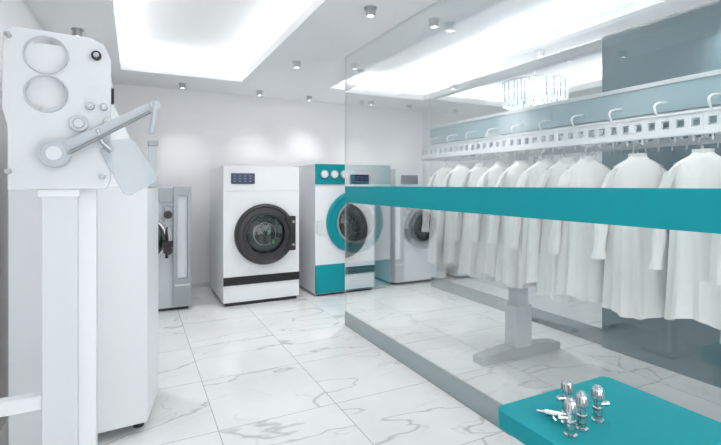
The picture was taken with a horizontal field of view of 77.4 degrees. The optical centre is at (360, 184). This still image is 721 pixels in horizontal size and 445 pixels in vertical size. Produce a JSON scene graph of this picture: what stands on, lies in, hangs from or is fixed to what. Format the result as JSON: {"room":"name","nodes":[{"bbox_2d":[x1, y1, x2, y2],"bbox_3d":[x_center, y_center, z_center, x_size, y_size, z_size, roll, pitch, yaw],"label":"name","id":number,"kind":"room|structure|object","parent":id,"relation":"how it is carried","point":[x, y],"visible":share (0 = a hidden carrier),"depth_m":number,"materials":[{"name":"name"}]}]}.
{"room":"laundry","nodes":[
{"label":"laundry","id":0,"kind":"room"},
{"bbox_2d":[0,0,51,432],"bbox_3d":[-2.102,-0.090,2.303,0.100,3.460,9.200,0,0,-27],"label":"wall","id":1,"kind":"structure","parent":0,"point":[17,13],"depth_m":3.07,"materials":[{"name":"paint"}]},
{"bbox_2d":[113,84,496,283],"bbox_3d":[-0.559,-0.090,8.274,8.200,3.460,0.100,0,0,-27],"label":"wall","id":2,"kind":"structure","parent":0,"point":[196,132],"depth_m":7.53,"materials":[{"name":"paint"}]},
{"bbox_2d":[191,282,209,287],"bbox_3d":[-0.534,1.605,8.223,8.000,0.070,0.012,0,0,-27],"label":"baseboard","id":3,"kind":"structure","parent":2,"relation":"attached to","point":[206,284],"depth_m":7.20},
{"bbox_2d":[0,276,720,444],"bbox_3d":[1.520,1.690,4.114,8.200,0.100,9.400,0,0,-27],"label":"floor","id":4,"kind":"structure","parent":0,"point":[290,371],"depth_m":3.94,"materials":[{"name":"tile"}]},
{"bbox_2d":[0,26,159,444],"bbox_3d":[-1.714,0.430,2.721,0.960,2.420,1.661,0,0,-27],"label":"machine","id":5,"kind":"object","parent":4,"relation":"on","point":[83,194],"visible":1,"depth_m":2.18,"materials":[{"name":"white metal"}]},
{"bbox_2d":[157,186,190,311],"bbox_3d":[-2.864,0.830,6.176,0.920,1.620,1.190,0,0,-27],"label":"washing machine","id":6,"kind":"object","parent":4,"relation":"on","point":[174,202],"visible":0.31,"depth_m":5.86,"materials":[{"name":"grey paint"}]},
{"bbox_2d":[210,166,298,306],"bbox_3d":[-1.605,0.690,6.744,1.060,1.900,1.300,0,0,-27],"label":"washing machine","id":7,"kind":"object","parent":4,"relation":"on","point":[254,210],"visible":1,"depth_m":6.24,"materials":[{"name":"white metal"}]},
{"bbox_2d":[293,164,389,295],"bbox_3d":[-0.348,0.665,7.381,1.260,1.950,1.285,0,0,-27],"label":"machine","id":8,"kind":"object","parent":4,"relation":"on","point":[321,186],"visible":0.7,"depth_m":6.82,"materials":[{"name":"white metal"}]},
{"bbox_2d":[390,169,445,285],"bbox_3d":[0.764,0.690,7.997,1.000,1.900,1.277,0,0,-27],"label":"washing machine","id":9,"kind":"object","parent":4,"relation":"on","point":[409,264],"visible":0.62,"depth_m":7.38,"materials":[{"name":"white metal"}]},
{"bbox_2d":[446,265,469,278],"bbox_3d":[1.873,0.690,8.552,1.000,1.900,1.277,0,0,-27],"label":"washing machine","id":10,"kind":"object","parent":4,"relation":"on","point":[452,271],"visible":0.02,"depth_m":7.92,"materials":[{"name":"white metal"}]},
{"bbox_2d":[421,69,720,366],"bbox_3d":[2.064,0.482,3.251,1.000,2.315,5.170,0,0,-27],"label":"conveyor","id":11,"kind":"object","parent":4,"relation":"on","point":[688,98],"visible":0.98,"depth_m":3.58,"materials":[{"name":"white metal"}]},
{"bbox_2d":[421,158,458,267],"bbox_3d":[0.922,0.289,4.782,0.547,1.143,0.275,0,0,11],"label":"shirt","id":12,"kind":"object","parent":11,"relation":"hanging from","point":[436,243],"visible":0.35,"depth_m":4.74,"materials":[{"name":"white fabric"}]},
{"bbox_2d":[435,157,469,264],"bbox_3d":[1.026,0.259,4.541,0.541,1.083,0.261,0,0,8],"label":"shirt","id":13,"kind":"object","parent":11,"relation":"hanging from","point":[451,253],"visible":0.4,"depth_m":4.49,"materials":[{"name":"white fabric"}]},
{"bbox_2d":[453,156,492,278],"bbox_3d":[1.158,0.299,4.313,0.538,1.163,0.230,0,0,21],"label":"shirt","id":14,"kind":"object","parent":11,"relation":"hanging from","point":[461,227],"visible":0.34,"depth_m":4.30,"materials":[{"name":"white fabric"}]},
{"bbox_2d":[470,154,508,276],"bbox_3d":[1.272,0.274,4.085,0.539,1.113,0.260,0,0,8],"label":"shirt","id":15,"kind":"object","parent":11,"relation":"hanging from","point":[487,252],"visible":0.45,"depth_m":4.05,"materials":[{"name":"white fabric"}]},
{"bbox_2d":[488,152,535,288],"bbox_3d":[1.369,0.289,3.842,0.547,1.143,0.275,0,0,14],"label":"shirt","id":16,"kind":"object","parent":11,"relation":"hanging from","point":[508,259],"visible":0.38,"depth_m":3.80,"materials":[{"name":"white fabric"}]},
{"bbox_2d":[509,150,553,283],"bbox_3d":[1.477,0.259,3.626,0.541,1.083,0.261,0,0,12],"label":"shirt","id":17,"kind":"object","parent":11,"relation":"hanging from","point":[528,267],"visible":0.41,"depth_m":3.61,"materials":[{"name":"white fabric"}]},
{"bbox_2d":[529,148,584,302],"bbox_3d":[1.578,0.299,3.449,0.538,1.163,0.230,0,0,24],"label":"shirt","id":18,"kind":"object","parent":11,"relation":"hanging from","point":[538,233],"visible":0.41,"depth_m":3.46,"materials":[{"name":"white fabric"}]},
{"bbox_2d":[548,146,610,302],"bbox_3d":[1.665,0.274,3.297,0.539,1.113,0.260,0,0,17],"label":"shirt","id":19,"kind":"object","parent":11,"relation":"hanging from","point":[580,276],"visible":0.52,"depth_m":3.24,"materials":[{"name":"white fabric"}]},
{"bbox_2d":[591,142,668,319],"bbox_3d":[1.834,0.289,2.978,0.547,1.143,0.275,0,0,26],"label":"shirt","id":20,"kind":"object","parent":11,"relation":"hanging from","point":[631,289],"visible":0.64,"depth_m":2.91,"materials":[{"name":"white fabric"}]},
{"bbox_2d":[648,136,720,329],"bbox_3d":[1.985,0.259,2.602,0.541,1.083,0.261,0,0,39],"label":"shirt","id":21,"kind":"object","parent":11,"relation":"hanging from","point":[690,294],"visible":0.77,"depth_m":2.56,"materials":[{"name":"white fabric"}]},
{"bbox_2d":[709,233,720,343],"bbox_3d":[2.136,0.299,2.319,0.538,1.163,0.230,0,0,36],"label":"shirt","id":22,"kind":"object","parent":11,"relation":"hanging from","point":[715,251],"visible":0.62,"depth_m":2.42,"materials":[{"name":"white fabric"}]},
{"bbox_2d":[498,376,720,444],"bbox_3d":[0.897,1.235,1.594,0.630,0.810,0.510,0,0,-27],"label":"table","id":23,"kind":"object","parent":4,"relation":"on","point":[634,416],"visible":0.92,"depth_m":1.59,"materials":[{"name":"teal laminate"}]},
{"bbox_2d":[537,409,565,426],"bbox_3d":[0.675,0.815,1.584,0.104,0.027,0.064,0,0,25],"label":"gun","id":24,"kind":"object","parent":23,"relation":"on","point":[552,413],"visible":0.59,"depth_m":1.59,"materials":[{"name":"silver metal"}]},
{"bbox_2d":[556,379,573,414],"bbox_3d":[0.739,0.769,1.629,0.063,0.122,0.042,0,0,-13],"label":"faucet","id":25,"kind":"object","parent":23,"relation":"on","point":[567,387],"visible":0.58,"depth_m":1.62,"materials":[{"name":"silver metal"}]},
{"bbox_2d":[557,396,577,438],"bbox_3d":[0.685,0.766,1.491,0.063,0.128,0.042,0,0,4],"label":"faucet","id":26,"kind":"object","parent":23,"relation":"on","point":[570,404],"visible":1,"depth_m":1.48,"materials":[{"name":"silver metal"}]},
{"bbox_2d":[575,390,588,432],"bbox_3d":[0.759,0.766,1.538,0.042,0.128,0.063,0,0,41],"label":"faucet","id":27,"kind":"object","parent":23,"relation":"on","point":[581,398],"visible":0.97,"depth_m":1.52,"materials":[{"name":"silver metal"}]},
{"bbox_2d":[591,384,609,423],"bbox_3d":[0.844,0.767,1.583,0.063,0.125,0.042,0,0,-9],"label":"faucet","id":28,"kind":"object","parent":23,"relation":"on","point":[597,392],"visible":1,"depth_m":1.57,"materials":[{"name":"silver metal"}]},
{"bbox_2d":[25,0,715,115],"bbox_3d":[1.520,-1.710,4.114,8.200,0.420,9.400,0,0,-27],"label":"ceiling","id":29,"kind":"structure","parent":0,"point":[237,47],"depth_m":5.23,"materials":[{"name":"paint"}]},
{"bbox_2d":[71,27,83,36],"bbox_3d":[-2.728,-1.465,4.338,0.110,0.070,0.110,0,0,-27],"label":"recessed light","id":30,"kind":"object","parent":29,"relation":"attached to","point":[75,31],"depth_m":4.31,"materials":[{"name":"silver metal"}]},
{"bbox_2d":[178,83,185,88],"bbox_3d":[-2.630,-1.465,6.646,0.110,0.070,0.110,0,0,-27],"label":"recessed light","id":31,"kind":"object","parent":29,"relation":"attached to","point":[181,85],"depth_m":6.61,"materials":[{"name":"silver metal"}]},
{"bbox_2d":[256,90,262,95],"bbox_3d":[-1.610,-1.465,7.178,0.110,0.070,0.110,0,0,-27],"label":"recessed light","id":32,"kind":"object","parent":29,"relation":"attached to","point":[259,92],"depth_m":7.14,"materials":[{"name":"silver metal"}]},
{"bbox_2d":[292,61,300,68],"bbox_3d":[-0.778,-1.465,5.492,0.110,0.070,0.110,0,0,-27],"label":"recessed light","id":33,"kind":"object","parent":29,"relation":"attached to","point":[296,64],"depth_m":5.46,"materials":[{"name":"silver metal"}]},
{"bbox_2d":[364,5,376,17],"bbox_3d":[0.085,-1.465,3.810,0.110,0.070,0.110,0,0,-27],"label":"recessed light","id":34,"kind":"object","parent":29,"relation":"attached to","point":[370,9],"depth_m":3.78,"materials":[{"name":"silver metal"}]},
{"bbox_2d":[428,17,439,28],"bbox_3d":[0.666,-1.465,4.079,0.110,0.070,0.110,0,0,-27],"label":"recessed light","id":35,"kind":"object","parent":29,"relation":"attached to","point":[434,21],"depth_m":4.05,"materials":[{"name":"silver metal"}]},
{"bbox_2d":[449,84,456,89],"bbox_3d":[1.386,-1.465,6.731,0.110,0.070,0.110,0,0,-27],"label":"recessed light","id":36,"kind":"object","parent":29,"relation":"attached to","point":[452,86],"depth_m":6.70,"materials":[{"name":"white metal"}]},
{"bbox_2d":[502,71,568,110],"bbox_3d":[2.513,-1.418,6.489,0.911,0.805,0.911,0,0,-27],"label":"crystal chandelier","id":37,"kind":"object","parent":29,"relation":"hanging from","point":[535,89],"visible":0.72,"depth_m":6.20,"materials":[{"name":"clear glass"}]},
{"bbox_2d":[535,49,545,57],"bbox_3d":[2.012,-1.465,5.031,0.110,0.070,0.110,0,0,-27],"label":"recessed light","id":38,"kind":"object","parent":29,"relation":"attached to","point":[540,53],"depth_m":5.00,"materials":[{"name":"white metal"}]},
{"bbox_2d":[431,92,601,344],"bbox_3d":[1.815,0.070,5.941,0.016,3.140,3.004,0,0,-27],"label":"glass wall","id":39,"kind":"structure","parent":0,"point":[588,332],"depth_m":5.36,"materials":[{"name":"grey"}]},
{"bbox_2d":[345,0,720,435],"bbox_3d":[1.119,0.070,2.681,0.017,3.140,5.794,0,0,-27],"label":"glass wall","id":40,"kind":"structure","parent":0,"point":[681,209],"depth_m":3.28,"materials":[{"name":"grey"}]},
{"bbox_2d":[497,130,601,165],"bbox_3d":[5.143,-0.090,5.926,0.100,3.460,9.200,0,0,-27],"label":"wall","id":41,"kind":"structure","parent":0,"point":[555,159],"depth_m":8.52,"materials":[{"name":"paint"}]},
{"bbox_2d":[602,0,720,387],"bbox_3d":[3.520,0.070,2.531,0.120,3.140,4.580,0,0,-27],"label":"wall","id":42,"kind":"structure","parent":0,"point":[687,42],"depth_m":4.00,"materials":[{"name":"grey paint"}]}
]}

